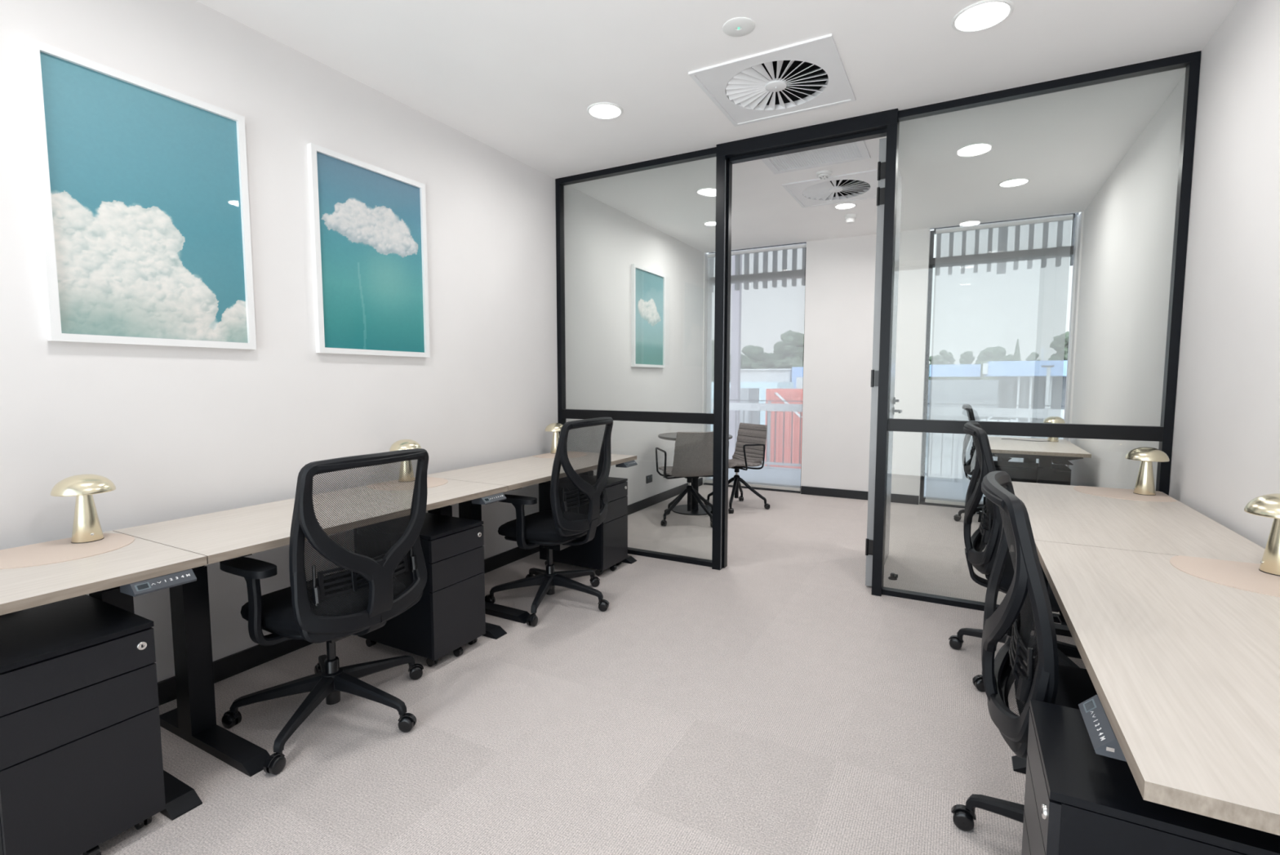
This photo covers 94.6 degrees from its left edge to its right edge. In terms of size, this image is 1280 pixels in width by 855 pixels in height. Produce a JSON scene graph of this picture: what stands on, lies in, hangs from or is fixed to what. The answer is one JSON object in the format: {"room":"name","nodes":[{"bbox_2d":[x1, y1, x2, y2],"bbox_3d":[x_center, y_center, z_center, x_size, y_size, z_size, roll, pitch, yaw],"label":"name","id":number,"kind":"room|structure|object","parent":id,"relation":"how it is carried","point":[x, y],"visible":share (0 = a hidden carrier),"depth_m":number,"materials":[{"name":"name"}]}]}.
{"room":"open-plan office","nodes":[
{"label":"open-plan office","id":0,"kind":"room"},
{"bbox_2d":[0,0,703,681],"bbox_3d":[-1.062,-0.411,3.743,0.140,2.700,7.490,3,5,28],"label":"wall","id":1,"kind":"structure","parent":0,"point":[178,432],"depth_m":2.65,"materials":[{"name":"paint"}]},
{"bbox_2d":[24,37,256,349],"bbox_3d":[-1.789,-0.780,2.185,0.030,0.948,0.642,3,5,28],"label":"framed picture","id":2,"kind":"object","parent":1,"relation":"attached to","point":[142,185],"visible":1,"depth_m":2.13},
{"bbox_2d":[306,142,430,357],"bbox_3d":[-1.347,-0.841,2.999,0.030,0.943,0.650,3,5,28],"label":"framed picture","id":3,"kind":"object","parent":1,"relation":"attached to","point":[368,221],"visible":1,"depth_m":2.96},
{"bbox_2d":[157,477,702,705],"bbox_3d":[-0.986,0.892,3.829,0.012,0.088,7.250,3,5,28],"label":"baseboard","id":4,"kind":"structure","parent":1,"relation":"attached to","point":[228,666],"depth_m":2.62,"materials":[{"name":"black"}]},
{"bbox_2d":[631,263,665,368],"bbox_3d":[0.087,-1.037,5.642,0.030,0.920,0.644,3,5,28],"label":"framed picture","id":5,"kind":"object","parent":1,"relation":"attached to","point":[647,286],"visible":1,"depth_m":5.61},
{"bbox_2d":[645,474,652,483],"bbox_3d":[0.093,0.505,5.796,0.013,0.074,0.116,3,5,28],"label":"power outlet","id":6,"kind":"object","parent":1,"relation":"attached to","point":[649,477],"visible":1,"depth_m":5.78,"materials":[{"name":"black plastic"}]},
{"bbox_2d":[702,253,707,483],"bbox_3d":[0.799,-0.674,7.012,0.010,2.700,0.250,3,5,28],"label":"trim","id":7,"kind":"structure","parent":1,"relation":"attached to","point":[705,259],"depth_m":6.90,"materials":[{"name":"paint"}]},
{"bbox_2d":[80,484,1086,854],"bbox_3d":[0.538,1.068,2.948,3.822,0.120,7.410,3,5,28],"label":"floor","id":8,"kind":"structure","parent":0,"point":[766,702],"depth_m":2.12,"materials":[{"name":"carpet"}]},
{"bbox_2d":[0,594,165,854],"bbox_3d":[-1.615,0.821,1.610,0.506,0.586,0.311,3,5,28],"label":"drawer pedestal","id":9,"kind":"object","parent":8,"relation":"on","point":[82,766],"visible":0.99,"depth_m":1.49,"materials":[{"name":"black metal"}]},
{"bbox_2d":[0,530,207,820],"bbox_3d":[-1.857,0.775,1.337,0.655,0.720,1.324,3,5,28],"label":"desk","id":10,"kind":"object","parent":8,"relation":"on","point":[141,566],"visible":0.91,"depth_m":1.65,"materials":[{"name":"brown wood"}]},
{"bbox_2d":[0,533,134,568],"bbox_3d":[-1.777,0.376,1.798,0.322,0.002,0.377,3,5,28],"label":"desk pad","id":11,"kind":"object","parent":10,"relation":"on","point":[60,550],"visible":0.88,"depth_m":1.79,"materials":[{"name":"beige leather"}]},
{"bbox_2d":[50,473,115,543],"bbox_3d":[-1.792,0.259,1.906,0.154,0.216,0.154,3,5,28],"label":"mushroom lamp","id":12,"kind":"object","parent":11,"relation":"on","point":[86,527],"visible":1,"depth_m":1.88,"materials":[{"name":"gold metal"}]},
{"bbox_2d":[112,478,507,776],"bbox_3d":[-1.225,0.682,2.501,0.655,0.720,1.325,3,5,28],"label":"desk","id":13,"kind":"object","parent":8,"relation":"on","point":[228,535],"visible":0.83,"depth_m":2.03,"materials":[{"name":"brown wood"}]},
{"bbox_2d":[367,476,448,490],"bbox_3d":[-1.145,0.282,2.962,0.322,0.002,0.375,3,5,28],"label":"desk pad","id":14,"kind":"object","parent":13,"relation":"on","point":[432,482],"visible":0.52,"depth_m":2.96,"materials":[{"name":"beige leather"}]},
{"bbox_2d":[389,439,421,481],"bbox_3d":[-1.202,0.168,3.033,0.154,0.216,0.154,3,5,28],"label":"mushroom lamp","id":15,"kind":"object","parent":14,"relation":"on","point":[402,444],"visible":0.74,"depth_m":3.00,"materials":[{"name":"gold metal"}]},
{"bbox_2d":[219,448,428,774],"bbox_3d":[-1.125,0.570,2.172,0.687,0.995,0.691,3,5,28],"label":"office chair","id":16,"kind":"object","parent":8,"relation":"on","point":[358,600],"visible":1,"depth_m":2.00,"materials":[{"name":"black plastic"}]},
{"bbox_2d":[353,512,485,666],"bbox_3d":[-1.020,0.729,2.748,0.506,0.586,0.311,3,5,28],"label":"drawer pedestal","id":17,"kind":"object","parent":8,"relation":"on","point":[449,615],"visible":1,"depth_m":2.60,"materials":[{"name":"black metal"}]},
{"bbox_2d":[426,450,637,623],"bbox_3d":[-0.594,0.588,3.664,0.655,0.720,1.324,3,5,28],"label":"desk","id":18,"kind":"object","parent":8,"relation":"on","point":[515,473],"visible":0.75,"depth_m":3.28,"materials":[{"name":"brown wood"}]},
{"bbox_2d":[532,451,585,457],"bbox_3d":[-0.531,0.191,4.102,0.312,0.002,0.380,3,5,28],"label":"desk pad","id":19,"kind":"object","parent":18,"relation":"on","point":[549,455],"visible":0.56,"depth_m":4.08,"materials":[{"name":"beige leather"}]},
{"bbox_2d":[544,422,563,453],"bbox_3d":[-0.599,0.075,4.198,0.154,0.216,0.154,3,5,28],"label":"mushroom lamp","id":20,"kind":"object","parent":19,"relation":"on","point":[555,428],"visible":0.7,"depth_m":4.17,"materials":[{"name":"gold metal"}]},
{"bbox_2d":[484,417,613,626],"bbox_3d":[-0.477,0.460,3.267,0.693,1.040,0.717,2,5,26],"label":"office chair","id":21,"kind":"object","parent":8,"relation":"on","point":[557,529],"visible":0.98,"depth_m":3.12,"materials":[{"name":"black plastic"}]},
{"bbox_2d":[538,473,627,575],"bbox_3d":[-0.374,0.634,3.938,0.506,0.586,0.311,3,5,28],"label":"drawer pedestal","id":22,"kind":"object","parent":8,"relation":"on","point":[608,548],"visible":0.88,"depth_m":3.81,"materials":[{"name":"black metal"}]},
{"bbox_2d":[655,431,713,527],"bbox_3d":[0.433,0.421,5.186,0.581,0.810,0.552,0,5,-5],"label":"chair","id":23,"kind":"object","parent":8,"relation":"on","point":[693,457],"visible":0.81,"depth_m":4.98,"materials":[{"name":"grey fabric"}]},
{"bbox_2d":[657,431,732,515],"bbox_3d":[0.522,0.431,5.620,0.700,0.720,0.700,3,5,28],"label":"round table","id":24,"kind":"object","parent":8,"relation":"on","point":[696,509],"visible":0.44,"depth_m":5.60,"materials":[{"name":"black metal"}]},
{"bbox_2d":[703,422,769,513],"bbox_3d":[0.945,0.376,5.756,0.513,0.810,0.556,-3,5,-31],"label":"chair","id":25,"kind":"object","parent":8,"relation":"on","point":[750,446],"visible":0.88,"depth_m":5.76,"materials":[{"name":"grey fabric"}]},
{"bbox_2d":[888,572,897,579],"bbox_3d":[1.586,0.931,3.697,0.056,0.034,0.052,3,5,28],"label":"door stop","id":26,"kind":"object","parent":8,"relation":"on","point":[892,576],"visible":1,"depth_m":3.68,"materials":[{"name":"black plastic"}]},
{"bbox_2d":[953,404,1018,520],"bbox_3d":[3.113,0.324,5.079,0.695,1.025,0.666,3,5,28],"label":"office chair","id":27,"kind":"object","parent":8,"relation":"on","point":[968,466],"visible":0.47,"depth_m":5.11,"materials":[{"name":"black plastic"}]},
{"bbox_2d":[948,422,1081,691],"bbox_3d":[1.703,0.518,2.464,0.699,1.055,0.682,2,5,27],"label":"office chair","id":28,"kind":"object","parent":8,"relation":"on","point":[988,532],"visible":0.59,"depth_m":2.41,"materials":[{"name":"black plastic"}]},
{"bbox_2d":[951,470,1097,831],"bbox_3d":[1.159,0.633,1.411,0.701,0.995,0.668,3,5,28],"label":"office chair","id":29,"kind":"object","parent":8,"relation":"on","point":[1026,601],"visible":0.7,"depth_m":1.38,"materials":[{"name":"black plastic"}]},
{"bbox_2d":[993,460,1071,484],"bbox_3d":[3.010,0.582,4.601,0.506,0.586,0.311,3,5,28],"label":"drawer pedestal","id":30,"kind":"object","parent":8,"relation":"on","point":[1026,472],"visible":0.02,"depth_m":4.46,"materials":[{"name":"black metal"}]},
{"bbox_2d":[976,435,1091,544],"bbox_3d":[3.187,0.493,4.880,0.655,0.720,1.197,3,5,28],"label":"desk","id":31,"kind":"object","parent":8,"relation":"on","point":[1060,452],"visible":0.33,"depth_m":4.44,"materials":[{"name":"brown wood"}]},
{"bbox_2d":[1001,438,1044,441],"bbox_3d":[3.333,0.109,5.120,0.342,0.004,0.075,4,6,39],"label":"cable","id":32,"kind":"object","parent":31,"relation":"on","point":[1002,438],"visible":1,"depth_m":5.14,"materials":[{"name":"black plastic"}]},
{"bbox_2d":[1043,416,1065,441],"bbox_3d":[3.522,0.012,5.024,0.154,0.216,0.154,3,5,28],"label":"mushroom lamp","id":33,"kind":"object","parent":31,"relation":"on","point":[1051,419],"visible":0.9,"depth_m":4.99,"materials":[{"name":"gold metal"}]},
{"bbox_2d":[1052,459,1072,464],"bbox_3d":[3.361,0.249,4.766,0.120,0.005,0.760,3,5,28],"label":"control panel","id":34,"kind":"object","parent":31,"relation":"on","point":[1055,461],"depth_m":4.50,"materials":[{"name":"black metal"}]},
{"bbox_2d":[1011,480,1265,636],"bbox_3d":[1.854,0.693,2.388,0.655,0.720,1.287,3,5,28],"label":"desk","id":35,"kind":"object","parent":8,"relation":"on","point":[1057,513],"visible":0.21,"depth_m":2.12,"materials":[{"name":"beige wood"}]},
{"bbox_2d":[1073,485,1176,501],"bbox_3d":[2.214,0.304,2.713,0.343,0.002,0.312,3,5,28],"label":"desk pad","id":36,"kind":"object","parent":35,"relation":"on","point":[1119,493],"visible":0.94,"depth_m":2.69,"materials":[{"name":"beige leather"}]},
{"bbox_2d":[1124,446,1169,495],"bbox_3d":[2.312,0.197,2.696,0.154,0.216,0.154,3,5,28],"label":"mushroom lamp","id":37,"kind":"object","parent":36,"relation":"on","point":[1144,484],"visible":1,"depth_m":2.67,"materials":[{"name":"gold metal"}]},
{"bbox_2d":[1011,539,1279,835],"bbox_3d":[1.231,0.785,1.241,0.655,0.720,1.324,3,5,28],"label":"desk","id":38,"kind":"object","parent":8,"relation":"on","point":[1183,668],"visible":0.97,"depth_m":1.05,"materials":[{"name":"beige wood"}]},
{"bbox_2d":[1169,555,1279,596],"bbox_3d":[1.616,0.397,1.563,0.296,0.002,0.332,3,5,28],"label":"desk pad","id":39,"kind":"object","parent":38,"relation":"on","point":[1243,575],"visible":0.93,"depth_m":1.59,"materials":[{"name":"beige leather"}]},
{"bbox_2d":[1244,493,1279,576],"bbox_3d":[1.730,0.286,1.587,0.154,0.216,0.154,3,5,28],"label":"mushroom lamp","id":40,"kind":"object","parent":39,"relation":"on","point":[1268,505],"visible":1,"depth_m":1.58,"materials":[{"name":"gold metal"}]},
{"bbox_2d":[1021,698,1279,854],"bbox_3d":[0.948,0.872,0.987,0.506,0.586,0.311,3,5,28],"label":"drawer pedestal","id":41,"kind":"object","parent":8,"relation":"on","point":[1078,800],"visible":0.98,"depth_m":0.94,"materials":[{"name":"black metal"}]},
{"bbox_2d":[195,0,1238,253],"bbox_3d":[0.539,-1.743,2.721,3.822,0.120,7.410,3,5,28],"label":"ceiling","id":42,"kind":"structure","parent":0,"point":[519,78],"depth_m":2.87,"materials":[{"name":"paint"}]},
{"bbox_2d":[586,102,622,119],"bbox_3d":[-0.190,-1.719,3.211,0.196,0.007,0.196,3,5,28],"label":"recessed light","id":43,"kind":"object","parent":42,"relation":"in","point":[602,110],"visible":1,"depth_m":3.20,"materials":[{"name":"white plastic"}]},
{"bbox_2d":[589,104,620,118],"bbox_3d":[-0.190,-1.719,3.211,0.172,0.001,0.172,3,5,28],"label":"diffuser","id":44,"kind":"object","parent":43,"relation":"attached to","point":[597,111],"depth_m":3.21,"materials":[{"name":"white plastic"}]},
{"bbox_2d":[695,187,715,195],"bbox_3d":[0.524,-1.829,4.579,0.180,0.007,0.180,3,5,28],"label":"recessed light","id":45,"kind":"object","parent":42,"relation":"in","point":[704,191],"visible":0.83,"depth_m":4.57,"materials":[{"name":"white plastic"}]},
{"bbox_2d":[697,188,715,194],"bbox_3d":[0.524,-1.829,4.579,0.156,0.001,0.156,3,5,28],"label":"diffuser","id":46,"kind":"object","parent":45,"relation":"attached to","point":[700,191],"depth_m":4.57,"materials":[{"name":"white plastic"}]},
{"bbox_2d":[703,221,715,226],"bbox_3d":[0.672,-1.904,5.517,0.160,0.007,0.160,3,5,28],"label":"recessed light","id":47,"kind":"object","parent":42,"relation":"in","point":[708,223],"visible":0.77,"depth_m":5.53,"materials":[{"name":"white plastic"}]},
{"bbox_2d":[704,222,715,225],"bbox_3d":[0.672,-1.905,5.517,0.136,0.001,0.136,3,5,28],"label":"diffuser","id":48,"kind":"object","parent":47,"relation":"attached to","point":[705,223],"depth_m":5.52,"materials":[{"name":"white plastic"}]},
{"bbox_2d":[722,17,755,36],"bbox_3d":[0.409,-1.656,2.447,0.132,0.010,0.132,3,5,28],"label":"smoke detector","id":49,"kind":"object","parent":42,"relation":"in","point":[739,26],"visible":1,"depth_m":2.44,"materials":[{"name":"white plastic"}]},
{"bbox_2d":[688,33,856,126],"bbox_3d":[0.677,-1.795,2.933,0.660,0.210,0.660,3,5,28],"label":"ceiling vent","id":50,"kind":"object","parent":42,"relation":"in","point":[808,75],"visible":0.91,"depth_m":2.94,"materials":[{"name":"white metal"}]},
{"bbox_2d":[760,140,871,174],"bbox_3d":[1.144,-1.770,3.862,0.640,0.008,0.380,3,5,28],"label":"ceiling vent","id":51,"kind":"object","parent":42,"relation":"in","point":[854,151],"visible":0.7,"depth_m":3.88,"materials":[{"name":"white metal"}]},
{"bbox_2d":[815,170,831,179],"bbox_3d":[1.302,-1.782,4.175,0.110,0.034,0.110,3,5,28],"label":"smoke detector","id":52,"kind":"object","parent":42,"relation":"attached to","point":[824,175],"visible":1,"depth_m":4.15,"materials":[{"name":"white plastic"}]},
{"bbox_2d":[782,168,878,208],"bbox_3d":[1.508,-1.924,4.536,0.660,0.210,0.660,3,5,28],"label":"ceiling vent","id":53,"kind":"object","parent":42,"relation":"in","point":[861,185],"visible":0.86,"depth_m":4.55,"materials":[{"name":"white metal"}]},
{"bbox_2d":[834,202,856,209],"bbox_3d":[1.724,-1.859,4.957,0.180,0.007,0.180,3,5,28],"label":"recessed light","id":54,"kind":"object","parent":42,"relation":"in","point":[848,205],"visible":1,"depth_m":4.96,"materials":[{"name":"white plastic"}]},
{"bbox_2d":[835,203,854,208],"bbox_3d":[1.724,-1.859,4.957,0.156,0.001,0.156,3,5,28],"label":"diffuser","id":55,"kind":"object","parent":54,"relation":"attached to","point":[841,206],"depth_m":4.96,"materials":[{"name":"white plastic"}]},
{"bbox_2d":[844,213,857,223],"bbox_3d":[1.871,-1.851,5.246,0.104,0.068,0.104,3,5,28],"label":"sensor","id":56,"kind":"object","parent":42,"relation":"attached to","point":[850,218],"visible":1,"depth_m":5.21,"materials":[{"name":"white plastic"}]},
{"bbox_2d":[957,142,991,155],"bbox_3d":[2.114,-1.760,3.730,0.190,0.007,0.190,3,5,28],"label":"recessed light","id":57,"kind":"object","parent":42,"relation":"in","point":[975,148],"visible":1,"depth_m":3.73,"materials":[{"name":"white plastic"}]},
{"bbox_2d":[960,144,989,153],"bbox_3d":[2.114,-1.760,3.730,0.166,0.001,0.166,3,5,28],"label":"diffuser","id":58,"kind":"object","parent":57,"relation":"attached to","point":[969,148],"depth_m":3.73,"materials":[{"name":"white plastic"}]},
{"bbox_2d":[951,0,1013,32],"bbox_3d":[1.375,-1.651,2.372,0.216,0.007,0.216,3,5,28],"label":"recessed light","id":59,"kind":"object","parent":42,"relation":"in","point":[984,15],"visible":1,"depth_m":2.37,"materials":[{"name":"white plastic"}]},
{"bbox_2d":[998,177,1030,187],"bbox_3d":[2.768,-1.811,4.369,0.200,0.007,0.200,3,5,28],"label":"recessed light","id":60,"kind":"object","parent":42,"relation":"in","point":[1015,182],"visible":1,"depth_m":4.36,"materials":[{"name":"white plastic"}]},
{"bbox_2d":[800,227,930,504],"bbox_3d":[2.336,-0.606,6.183,1.175,2.700,0.250,3,5,28],"label":"wall","id":61,"kind":"structure","parent":0,"point":[840,287],"depth_m":6.11,"materials":[{"name":"paint"}]},
{"bbox_2d":[711,242,806,488],"bbox_3d":[1.319,-0.668,6.750,1.155,2.708,0.115,3,5,28],"label":"window","id":62,"kind":"structure","parent":61,"relation":"in","point":[801,242],"depth_m":6.49,"materials":[{"name":"white metal"}]},
{"bbox_2d":[704,243,806,490],"bbox_3d":[1.274,-0.654,6.665,1.125,2.672,0.044,3,5,28],"label":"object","id":63,"kind":"structure","parent":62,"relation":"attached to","point":[767,284],"depth_m":6.58,"materials":[{"name":"glass"}]},
{"bbox_2d":[702,482,964,508],"bbox_3d":[2.356,0.793,6.296,3.542,0.132,0.230,3,5,28],"label":"trim","id":64,"kind":"structure","parent":61,"relation":"attached to","point":[704,483],"depth_m":6.53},
{"bbox_2d":[800,485,919,504],"bbox_3d":[2.273,0.705,6.173,1.165,0.088,0.012,3,5,28],"label":"baseboard","id":65,"kind":"structure","parent":61,"relation":"attached to","point":[852,494],"depth_m":6.20,"materials":[{"name":"black"}]},
{"bbox_2d":[731,212,1076,250],"bbox_3d":[2.465,-2.307,6.245,3.542,0.520,0.120,3,5,28],"label":"trim","id":66,"kind":"structure","parent":61,"relation":"attached to","point":[1076,212],"depth_m":5.87,"materials":[{"name":"grey metal"}]},
{"bbox_2d":[920,213,1079,501],"bbox_3d":[3.383,-0.578,5.637,1.187,2.708,0.115,3,5,28],"label":"window","id":67,"kind":"structure","parent":61,"relation":"in","point":[931,260],"depth_m":5.79,"materials":[{"name":"white metal"}]},
{"bbox_2d":[924,214,1073,505],"bbox_3d":[3.333,-0.563,5.554,1.078,2.672,0.044,3,5,28],"label":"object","id":68,"kind":"structure","parent":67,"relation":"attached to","point":[1001,288],"depth_m":5.53,"materials":[{"name":"glass"}]},
{"bbox_2d":[555,50,1201,622],"bbox_3d":[0.951,-0.398,3.594,3.538,2.700,0.055,3,5,28],"label":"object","id":69,"kind":"structure","parent":0,"point":[1163,433],"depth_m":2.98,"materials":[{"name":"black metal"}]},
{"bbox_2d":[711,108,899,595],"bbox_3d":[0.958,-0.397,3.582,1.039,2.700,0.110,3,5,28],"label":"door frame","id":70,"kind":"structure","parent":69,"relation":"attached to","point":[884,123],"depth_m":3.47,"materials":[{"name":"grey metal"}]},
{"bbox_2d":[865,137,902,586],"bbox_3d":[1.582,-0.366,3.747,0.118,2.588,0.786,3,5,28],"label":"door","id":71,"kind":"structure","parent":69,"relation":"in","point":[882,142],"depth_m":3.49,"materials":[{"name":"black metal"}]},
{"bbox_2d":[1065,0,1279,548],"bbox_3d":[2.206,-0.274,2.066,0.155,2.700,7.640,3,5,28],"label":"wall","id":72,"kind":"structure","parent":0,"point":[1225,453],"depth_m":2.49,"materials":[{"name":"paint"}]},
{"label":"outside","id":73,"kind":"structure","parent":0,"visible":0},
{"bbox_2d":[800,472,926,496],"bbox_3d":[2.959,0.837,7.136,11.500,0.270,1.790,3,5,28],"label":"floor","id":74,"kind":"structure","parent":73,"point":[925,482],"depth_m":7.20,"materials":[{"name":"grey"}]},
{"bbox_2d":[801,400,1064,475],"bbox_3d":[3.299,0.164,7.710,11.300,0.981,0.095,3,5,28],"label":"balcony railing","id":75,"kind":"object","parent":74,"relation":"on","point":[1062,414],"visible":0.02,"depth_m":6.79,"materials":[{"name":"white metal"}]},
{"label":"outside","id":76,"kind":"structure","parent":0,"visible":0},
{"bbox_2d":[924,414,1062,477],"bbox_3d":[58.019,-10.645,212.099,420.000,0.300,411.400,3,5,28],"label":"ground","id":77,"kind":"structure","parent":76,"point":[926,441],"depth_m":53.21,"materials":[{"name":"grey"}]},
{"bbox_2d":[927,379,930,406],"bbox_3d":[63.373,-6.366,117.937,17.236,6.302,8.000,3,5,28],"label":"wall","id":78,"kind":"structure","parent":77,"relation":"on","point":[929,380],"depth_m":116.71,"materials":[{"name":"white"}]},
{"bbox_2d":[928,355,931,379],"bbox_3d":[66.896,-10.521,133.964,4.302,12.014,3.307,3,5,28],"label":"tree","id":79,"kind":"object","parent":77,"relation":"on","point":[930,358],"visible":0.06,"depth_m":133.49,"materials":[{"name":"green plant"}]},
{"bbox_2d":[928,360,1067,408],"bbox_3d":[57.731,-5.644,92.369,22.168,8.963,18.300,3,5,28],"label":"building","id":80,"kind":"structure","parent":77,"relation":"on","point":[1064,371],"depth_m":93.12,"materials":[{"name":"white"}]},
{"bbox_2d":[1063,331,1069,359],"bbox_3d":[77.208,-9.971,107.986,5.894,15.101,5.354,3,5,28],"label":"tree","id":81,"kind":"object","parent":77,"relation":"on","point":[1066,343],"visible":0.08,"depth_m":106.42,"materials":[{"name":"green plant"}]},
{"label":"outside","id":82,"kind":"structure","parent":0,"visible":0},
{"bbox_2d":[708,212,1079,269],"bbox_3d":[3.019,-2.144,6.687,5.600,0.875,0.090,3,5,28],"label":"screen","id":83,"kind":"object","parent":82,"point":[1077,213],"visible":0.02,"depth_m":5.94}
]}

